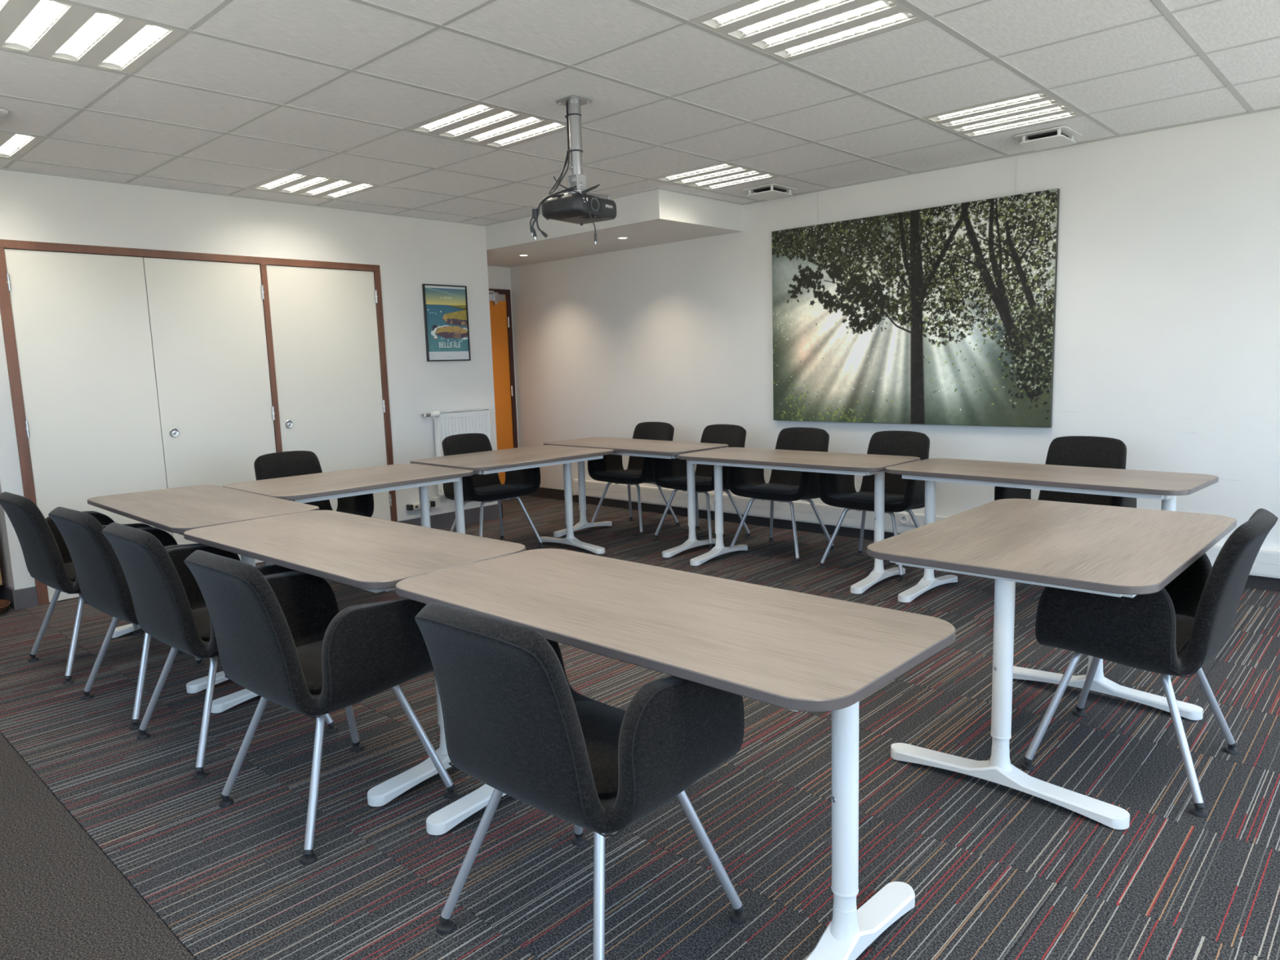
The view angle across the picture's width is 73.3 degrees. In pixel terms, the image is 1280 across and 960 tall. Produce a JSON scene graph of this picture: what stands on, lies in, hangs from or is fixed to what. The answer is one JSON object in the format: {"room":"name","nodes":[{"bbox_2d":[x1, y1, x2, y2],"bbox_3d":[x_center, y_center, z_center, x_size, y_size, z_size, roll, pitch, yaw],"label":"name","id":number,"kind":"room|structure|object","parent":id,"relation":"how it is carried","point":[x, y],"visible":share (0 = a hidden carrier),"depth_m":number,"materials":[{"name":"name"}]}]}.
{"room":"meeting room","nodes":[
{"label":"meeting room","id":0,"kind":"room"},
{"bbox_2d":[0,168,498,590],"bbox_3d":[-2.743,-0.710,6.303,0.893,2.446,3.467,5,11,43],"label":"wall","id":1,"kind":"structure","parent":0,"point":[410,253],"depth_m":6.04,"materials":[{"name":"paint"}]},
{"bbox_2d":[0,502,502,610],"bbox_3d":[-2.705,0.439,6.457,0.914,0.125,3.495,5,11,43],"label":"baseboard","id":2,"kind":"structure","parent":1,"relation":"attached to","point":[26,597],"depth_m":6.89,"materials":[{"name":"grey"}]},
{"bbox_2d":[406,500,435,511],"bbox_3d":[-1.731,0.202,6.798,0.050,0.044,0.236,5,11,43],"label":"electrical outlet","id":3,"kind":"object","parent":1,"relation":"attached to","point":[432,504],"visible":0.77,"depth_m":6.75,"materials":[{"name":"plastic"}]},
{"bbox_2d":[432,496,442,508],"bbox_3d":[-1.631,0.183,6.933,0.010,0.090,0.075,5,11,43],"label":"plate","id":4,"kind":"object","parent":1,"relation":"attached to","point":[437,500],"visible":1,"depth_m":6.93,"materials":[{"name":"white plastic"}]},
{"bbox_2d":[422,284,471,361],"bbox_3d":[-1.542,-1.253,6.873,0.022,0.598,0.405,5,11,43],"label":"framed poster","id":5,"kind":"object","parent":1,"relation":"attached to","point":[446,315],"visible":1,"depth_m":6.87,"materials":[{"name":"paper"}]},
{"bbox_2d":[422,408,491,495],"bbox_3d":[-1.478,-0.235,6.990,0.100,0.673,0.616,5,11,43],"label":"radiator","id":6,"kind":"object","parent":1,"relation":"attached to","point":[446,424],"visible":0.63,"depth_m":6.93,"materials":[{"name":"white metal"}]},
{"bbox_2d":[439,408,488,412],"bbox_3d":[-1.446,-0.565,6.984,0.066,0.006,0.502,5,11,43],"label":"grille","id":7,"kind":"object","parent":6,"relation":"attached to","point":[482,410],"depth_m":7.05,"materials":[{"name":"white metal"}]},
{"bbox_2d":[487,266,519,447],"bbox_3d":[-1.652,-1.002,8.206,0.120,2.446,1.080,5,11,43],"label":"wall","id":8,"kind":"structure","parent":0,"point":[499,277],"depth_m":8.36,"materials":[{"name":"paint"}]},
{"bbox_2d":[488,288,518,484],"bbox_3d":[-1.550,-0.801,8.230,0.085,2.034,0.900,5,11,43],"label":"door","id":9,"kind":"structure","parent":8,"relation":"in","point":[500,300],"depth_m":8.44,"materials":[{"name":"orange wood"}]},
{"bbox_2d":[485,189,743,267],"bbox_3d":[-0.574,-2.022,7.108,2.805,0.196,0.962,5,11,43],"label":"soffit","id":10,"kind":"structure","parent":0,"point":[657,216],"depth_m":6.49,"materials":[{"name":"paint"}]},
{"bbox_2d":[617,236,628,239],"bbox_3d":[-0.134,-1.872,6.657,0.088,0.004,0.088,5,11,43],"label":"recessed light","id":11,"kind":"object","parent":10,"relation":"attached to","point":[620,237],"visible":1,"depth_m":6.64,"materials":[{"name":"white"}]},
{"bbox_2d":[0,495,1279,959],"bbox_3d":[-0.247,0.827,3.810,8.800,0.080,6.277,5,11,43],"label":"floor","id":12,"kind":"structure","parent":0,"point":[111,848],"depth_m":2.43,"materials":[{"name":"black carpet"}]},
{"bbox_2d":[0,569,2,585],"bbox_3d":[-4.232,0.271,4.636,0.480,1.042,1.135,5,11,43],"label":"base cabinet","id":13,"kind":"object","parent":12,"relation":"on","point":[1,582],"visible":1,"depth_m":4.93,"materials":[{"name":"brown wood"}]},
{"bbox_2d":[0,599,10,613],"bbox_3d":[-3.709,0.732,4.777,0.350,0.046,0.350,5,11,43],"label":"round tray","id":14,"kind":"object","parent":12,"relation":"on","point":[4,604],"visible":1,"depth_m":4.90,"materials":[{"name":"brown paint"}]},
{"bbox_2d":[0,491,186,684],"bbox_3d":[-2.528,0.429,3.932,0.628,0.815,0.573,5,10,40],"label":"armchair","id":15,"kind":"object","parent":12,"relation":"on","point":[46,555],"visible":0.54,"depth_m":3.69,"materials":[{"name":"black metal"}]},
{"bbox_2d":[48,506,240,729],"bbox_3d":[-1.956,0.478,3.439,0.628,0.815,0.573,5,10,39],"label":"armchair","id":16,"kind":"object","parent":12,"relation":"on","point":[104,586],"visible":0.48,"depth_m":3.19,"materials":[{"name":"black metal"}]},
{"bbox_2d":[0,239,397,605],"bbox_3d":[-2.952,-0.459,5.915,0.680,2.066,2.361,5,11,43],"label":"closet","id":17,"kind":"object","parent":12,"relation":"on","point":[131,370],"visible":0.82,"depth_m":5.46,"materials":[{"name":"white wood"}]},
{"bbox_2d":[87,484,319,693],"bbox_3d":[-2.067,0.451,4.074,1.400,0.696,0.600,6,11,44],"label":"meeting table","id":18,"kind":"object","parent":12,"relation":"on","point":[179,510],"visible":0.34,"depth_m":3.89,"materials":[{"name":"grey wood"}]},
{"bbox_2d":[101,522,337,779],"bbox_3d":[-1.501,0.519,3.033,0.628,0.815,0.573,5,10,41],"label":"armchair","id":19,"kind":"object","parent":12,"relation":"on","point":[170,606],"visible":0.54,"depth_m":2.81,"materials":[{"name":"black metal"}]},
{"bbox_2d":[253,450,373,517],"bbox_3d":[-1.981,0.248,5.136,0.573,0.815,0.628,6,11,44],"label":"armchair","id":20,"kind":"object","parent":12,"relation":"on","point":[293,463],"visible":0.32,"depth_m":5.24,"materials":[{"name":"black fabric"}]},
{"bbox_2d":[183,550,457,865],"bbox_3d":[-0.959,0.571,2.533,0.628,0.815,0.573,5,10,40],"label":"armchair","id":21,"kind":"object","parent":12,"relation":"on","point":[285,638],"visible":0.92,"depth_m":2.33,"materials":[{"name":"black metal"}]},
{"bbox_2d":[222,463,474,528],"bbox_3d":[-1.606,0.330,4.880,0.800,0.692,1.170,6,11,44],"label":"meeting table","id":22,"kind":"object","parent":12,"relation":"on","point":[306,488],"visible":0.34,"depth_m":4.73,"materials":[{"name":"grey wood"}]},
{"bbox_2d":[183,510,525,806],"bbox_3d":[-1.047,0.552,3.103,1.400,0.696,0.600,5,10,41],"label":"meeting table","id":23,"kind":"object","parent":12,"relation":"on","point":[368,553],"visible":0.56,"depth_m":2.88,"materials":[{"name":"grey wood"}]},
{"bbox_2d":[441,433,544,546],"bbox_3d":[-1.093,0.086,6.128,0.628,0.815,0.573,-9,11,-44],"label":"armchair","id":24,"kind":"object","parent":12,"relation":"on","point":[483,488],"visible":0.62,"depth_m":6.14,"materials":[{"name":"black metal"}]},
{"bbox_2d":[409,444,613,554],"bbox_3d":[-0.821,0.182,5.753,0.800,0.702,1.170,6,11,45],"label":"meeting table","id":25,"kind":"object","parent":12,"relation":"on","point":[534,456],"visible":0.72,"depth_m":5.62,"materials":[{"name":"grey wood"}]},
{"bbox_2d":[414,602,747,959],"bbox_3d":[-0.155,0.630,1.917,0.628,0.815,0.573,5,10,41],"label":"armchair","id":26,"kind":"object","parent":12,"relation":"on","point":[514,722],"visible":0.95,"depth_m":1.70,"materials":[{"name":"grey fabric"}]},
{"bbox_2d":[587,422,679,537],"bbox_3d":[-0.024,-0.032,6.753,0.628,0.815,0.573,5,10,41],"label":"armchair","id":27,"kind":"object","parent":12,"relation":"on","point":[610,468],"visible":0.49,"depth_m":6.76,"materials":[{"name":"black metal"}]},
{"bbox_2d":[543,436,728,557],"bbox_3d":[-0.050,0.088,6.252,1.400,0.706,0.600,6,11,45],"label":"meeting table","id":28,"kind":"object","parent":12,"relation":"on","point":[623,446],"visible":0.85,"depth_m":5.96,"materials":[{"name":"grey wood"}]},
{"bbox_2d":[395,548,955,959],"bbox_3d":[0.013,0.645,2.180,1.400,0.696,0.600,5,10,42],"label":"meeting table","id":29,"kind":"object","parent":12,"relation":"on","point":[793,651],"visible":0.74,"depth_m":1.89,"materials":[{"name":"grey wood"}]},
{"bbox_2d":[652,424,751,549],"bbox_3d":[0.478,0.020,6.264,0.628,0.815,0.573,6,11,44],"label":"armchair","id":30,"kind":"object","parent":12,"relation":"on","point":[671,473],"visible":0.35,"depth_m":6.29,"materials":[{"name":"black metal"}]},
{"bbox_2d":[727,426,835,564],"bbox_3d":[0.974,0.073,5.759,0.628,0.815,0.573,5,11,43],"label":"armchair","id":31,"kind":"object","parent":12,"relation":"on","point":[783,486],"visible":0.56,"depth_m":5.77,"materials":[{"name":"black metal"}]},
{"bbox_2d":[678,447,919,593],"bbox_3d":[0.933,0.201,5.235,1.400,0.696,0.600,5,10,42],"label":"meeting table","id":32,"kind":"object","parent":12,"relation":"on","point":[851,464],"visible":0.9,"depth_m":5.03,"materials":[{"name":"grey wood"}]},
{"bbox_2d":[817,430,929,581],"bbox_3d":[1.481,0.124,5.264,0.628,0.815,0.573,5,11,43],"label":"armchair","id":33,"kind":"object","parent":12,"relation":"on","point":[835,490],"visible":0.61,"depth_m":5.28,"materials":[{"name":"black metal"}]},
{"bbox_2d":[866,498,1236,829],"bbox_3d":[1.373,0.513,2.841,0.800,0.696,1.200,6,11,43],"label":"meeting table","id":34,"kind":"object","parent":12,"relation":"on","point":[1115,551],"visible":0.84,"depth_m":2.57,"materials":[{"name":"grey wood"}]},
{"bbox_2d":[885,457,1218,602],"bbox_3d":[1.958,0.304,4.247,0.600,0.696,1.400,-9,11,-43],"label":"meeting table","id":35,"kind":"object","parent":12,"relation":"on","point":[1165,486],"visible":0.66,"depth_m":4.10,"materials":[{"name":"grey wood"}]},
{"bbox_2d":[993,435,1137,592],"bbox_3d":[2.287,0.193,4.576,0.573,0.815,0.628,-9,11,-44],"label":"armchair","id":36,"kind":"object","parent":12,"relation":"on","point":[1068,451],"visible":0.28,"depth_m":4.66,"materials":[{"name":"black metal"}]},
{"bbox_2d":[1020,508,1277,817],"bbox_3d":[1.567,0.479,2.634,0.573,0.815,0.628,5,11,43],"label":"armchair","id":37,"kind":"object","parent":12,"relation":"on","point":[1175,629],"visible":0.83,"depth_m":2.42,"materials":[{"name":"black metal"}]},
{"bbox_2d":[0,0,1279,224],"bbox_3d":[-0.346,-1.711,3.484,7.997,0.150,6.217,5,11,43],"label":"ceiling","id":38,"kind":"structure","parent":0,"point":[252,92],"depth_m":3.69,"materials":[{"name":"white"}]},
{"bbox_2d":[0,108,8,122],"bbox_3d":[-2.910,-1.562,3.678,0.250,0.042,0.310,5,11,43],"label":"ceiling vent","id":39,"kind":"object","parent":38,"relation":"in","point":[3,113],"visible":1,"depth_m":3.72,"materials":[{"name":"white plastic"}]},
{"bbox_2d":[0,131,44,159],"bbox_3d":[-3.275,-1.668,4.114,0.599,0.072,0.599,5,11,43],"label":"ceiling light","id":40,"kind":"object","parent":38,"relation":"attached to","point":[12,145],"visible":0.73,"depth_m":4.27,"materials":[{"name":"grey plastic"}]},
{"bbox_2d":[0,0,186,74],"bbox_3d":[-1.955,-1.544,2.897,0.599,0.072,0.599,5,11,43],"label":"ceiling light","id":41,"kind":"object","parent":38,"relation":"attached to","point":[56,29],"visible":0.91,"depth_m":2.95,"materials":[{"name":"grey plastic"}]},
{"bbox_2d":[247,172,380,199],"bbox_3d":[-2.053,-1.883,5.417,0.599,0.072,0.599,5,11,43],"label":"ceiling light","id":42,"kind":"object","parent":38,"relation":"attached to","point":[288,183],"visible":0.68,"depth_m":5.43,"materials":[{"name":"grey plastic"}]},
{"bbox_2d":[405,102,566,148],"bbox_3d":[-0.733,-1.758,4.200,0.599,0.072,0.599,5,11,43],"label":"ceiling light","id":43,"kind":"object","parent":38,"relation":"attached to","point":[475,122],"visible":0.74,"depth_m":4.21,"materials":[{"name":"grey plastic"}]},
{"bbox_2d":[555,95,609,199],"bbox_3d":[-0.287,-1.486,3.908,0.210,0.415,0.205,5,11,43],"label":"mount","id":44,"kind":"object","parent":38,"relation":"attached to","point":[576,178],"visible":0.92,"depth_m":3.83,"materials":[{"name":"grey metal"}]},
{"bbox_2d":[548,102,568,193],"bbox_3d":[-0.366,-1.478,3.849,0.102,0.397,0.008,-2,8,-1],"label":"cable","id":45,"kind":"object","parent":44,"relation":"attached to","point":[566,107],"visible":0.79,"depth_m":3.84,"materials":[{"name":"black plastic"}]},
{"bbox_2d":[547,149,569,195],"bbox_3d":[-0.363,-1.373,3.843,0.105,0.193,0.007,-2,8,-1],"label":"cable","id":46,"kind":"object","parent":44,"relation":"attached to","point":[566,171],"visible":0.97,"depth_m":3.84,"materials":[{"name":"black plastic"}]},
{"bbox_2d":[551,151,568,197],"bbox_3d":[-0.364,-1.369,3.854,0.096,0.197,0.008,-2,8,-1],"label":"cable","id":47,"kind":"object","parent":44,"relation":"attached to","point":[566,155],"visible":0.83,"depth_m":3.85,"materials":[{"name":"black plastic"}]},
{"bbox_2d":[541,193,616,225],"bbox_3d":[-0.277,-1.239,3.947,0.238,0.090,0.301,4,10,36],"label":"projector","id":48,"kind":"object","parent":44,"relation":"hanging from","point":[571,208],"visible":0.99,"depth_m":3.86,"materials":[{"name":"black plastic"}]},
{"bbox_2d":[529,188,573,235],"bbox_3d":[-0.396,-1.198,3.842,0.200,0.205,0.014,-3,8,-11],"label":"cable","id":49,"kind":"object","parent":48,"relation":"attached to","point":[531,227],"visible":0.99,"depth_m":3.83,"materials":[{"name":"black plastic"}]},
{"bbox_2d":[532,208,537,218],"bbox_3d":[-0.467,-1.185,3.827,0.026,0.040,0.026,5,11,43],"label":"connector","id":50,"kind":"object","parent":49,"relation":"attached to","point":[535,211],"visible":1,"depth_m":3.82,"materials":[{"name":"black plastic"}]},
{"bbox_2d":[531,188,577,239],"bbox_3d":[-0.381,-1.187,3.844,0.210,0.219,0.018,-3,8,-11],"label":"cable","id":51,"kind":"object","parent":48,"relation":"attached to","point":[534,233],"visible":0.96,"depth_m":3.83,"materials":[{"name":"black plastic"}]},
{"bbox_2d":[536,186,576,239],"bbox_3d":[-0.370,-1.195,3.840,0.190,0.233,0.018,-3,8,-8],"label":"cable","id":52,"kind":"object","parent":48,"relation":"attached to","point":[543,233],"visible":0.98,"depth_m":3.84,"materials":[{"name":"black plastic"}]},
{"bbox_2d":[547,197,569,212],"bbox_3d":[-0.363,-1.223,3.826,0.126,0.047,0.002,4,10,36],"label":"vent grille","id":53,"kind":"object","parent":48,"relation":"attached to","point":[567,197],"depth_m":3.82,"materials":[{"name":"black plastic"}]},
{"bbox_2d":[553,176,596,244],"bbox_3d":[-0.282,-1.187,3.784,0.222,0.313,0.032,4,10,36],"label":"cable","id":54,"kind":"object","parent":48,"relation":"hanging from","point":[583,196],"visible":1,"depth_m":3.73,"materials":[{"name":"black plastic"}]},
{"bbox_2d":[582,186,597,194],"bbox_3d":[-0.225,-1.292,3.840,0.079,0.044,0.010,-5,8,-24],"label":"cable","id":55,"kind":"object","parent":48,"relation":"attached to","point":[592,188],"visible":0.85,"depth_m":3.84,"materials":[{"name":"black plastic"}]},
{"bbox_2d":[581,184,599,192],"bbox_3d":[-0.220,-1.304,3.849,0.097,0.046,0.010,-7,9,-32],"label":"cable","id":56,"kind":"object","parent":48,"relation":"attached to","point":[597,184],"visible":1,"depth_m":3.84,"materials":[{"name":"black plastic"}]},
{"bbox_2d":[653,162,778,190],"bbox_3d":[0.489,-1.973,5.504,0.599,0.072,0.599,5,11,43],"label":"ceiling light","id":57,"kind":"object","parent":38,"relation":"attached to","point":[723,175],"visible":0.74,"depth_m":5.52,"materials":[{"name":"grey plastic"}]},
{"bbox_2d":[742,183,797,199],"bbox_3d":[0.899,-1.987,5.947,0.270,0.042,0.310,5,11,43],"label":"ceiling vent","id":58,"kind":"object","parent":38,"relation":"in","point":[771,191],"visible":1,"depth_m":5.90,"materials":[{"name":"white"}]},
{"bbox_2d":[691,0,925,61],"bbox_3d":[0.588,-1.633,2.983,0.599,0.072,0.599,5,11,43],"label":"ceiling light","id":59,"kind":"object","parent":38,"relation":"attached to","point":[786,30],"visible":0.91,"depth_m":3.03,"materials":[{"name":"grey plastic"}]},
{"bbox_2d":[921,90,1083,137],"bbox_3d":[1.810,-1.848,4.287,0.599,0.072,0.599,5,11,43],"label":"ceiling light","id":60,"kind":"object","parent":38,"relation":"attached to","point":[1037,108],"visible":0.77,"depth_m":4.29,"materials":[{"name":"grey plastic"}]},
{"bbox_2d":[1013,126,1082,151],"bbox_3d":[2.227,-1.858,4.695,0.270,0.042,0.310,5,11,43],"label":"ceiling vent","id":61,"kind":"object","parent":38,"relation":"in","point":[1059,136],"visible":1,"depth_m":4.65,"materials":[{"name":"white plastic"}]},
{"bbox_2d":[510,108,1279,549],"bbox_3d":[1.702,-0.845,5.916,8.160,2.546,0.120,5,11,43],"label":"wall","id":62,"kind":"structure","parent":0,"point":[1167,326],"depth_m":5.03,"materials":[{"name":"paint"}]},
{"bbox_2d":[0,106,1279,226],"bbox_3d":[0.719,-1.914,5.228,8.305,0.023,2.945,0,8,11],"label":"trim","id":63,"kind":"structure","parent":62,"relation":"attached to","point":[1276,108],"depth_m":5.52,"materials":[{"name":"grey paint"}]},
{"bbox_2d":[526,487,1279,591],"bbox_3d":[1.697,0.376,6.020,7.900,0.100,0.028,5,11,43],"label":"baseboard","id":64,"kind":"structure","parent":62,"relation":"attached to","point":[1253,581],"depth_m":6.71,"materials":[{"name":"grey"}]},
{"bbox_2d":[771,173,1059,427],"bbox_3d":[1.720,-1.186,5.733,1.981,1.618,0.030,5,11,43],"label":"picture","id":65,"kind":"object","parent":62,"relation":"attached to","point":[942,314],"visible":1,"depth_m":5.62,"materials":[{"name":"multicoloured fabric"}]},
{"bbox_2d":[572,478,1279,578],"bbox_3d":[1.979,0.309,5.721,7.084,0.154,0.058,5,11,43],"label":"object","id":66,"kind":"object","parent":62,"relation":"attached to","point":[1267,562],"visible":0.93,"depth_m":6.48,"materials":[{"name":"white plastic"}]},
{"bbox_2d":[705,500,713,510],"bbox_3d":[0.560,0.207,6.987,0.082,0.076,0.017,5,11,43],"label":"wall socket","id":67,"kind":"object","parent":66,"relation":"attached to","point":[711,503],"visible":0.48,"depth_m":6.97,"materials":[{"name":"white plastic"}]},
{"bbox_2d":[897,513,920,526],"bbox_3d":[1.820,0.271,5.817,0.164,0.076,0.017,5,11,43],"label":"wall socket","id":68,"kind":"object","parent":66,"relation":"attached to","point":[903,519],"visible":0.71,"depth_m":5.83,"materials":[{"name":"white plastic"}]},
{"bbox_2d":[900,515,907,523],"bbox_3d":[1.792,0.268,5.842,0.054,0.054,0.005,5,11,43],"label":"outlet","id":69,"kind":"object","parent":68,"relation":"attached to","point":[904,519],"depth_m":5.84,"materials":[{"name":"white plastic"}]},
{"bbox_2d":[910,517,918,524],"bbox_3d":[1.847,0.273,5.792,0.054,0.054,0.005,5,11,43],"label":"outlet","id":70,"kind":"object","parent":68,"relation":"attached to","point":[911,520],"depth_m":5.80,"materials":[{"name":"white plastic"}]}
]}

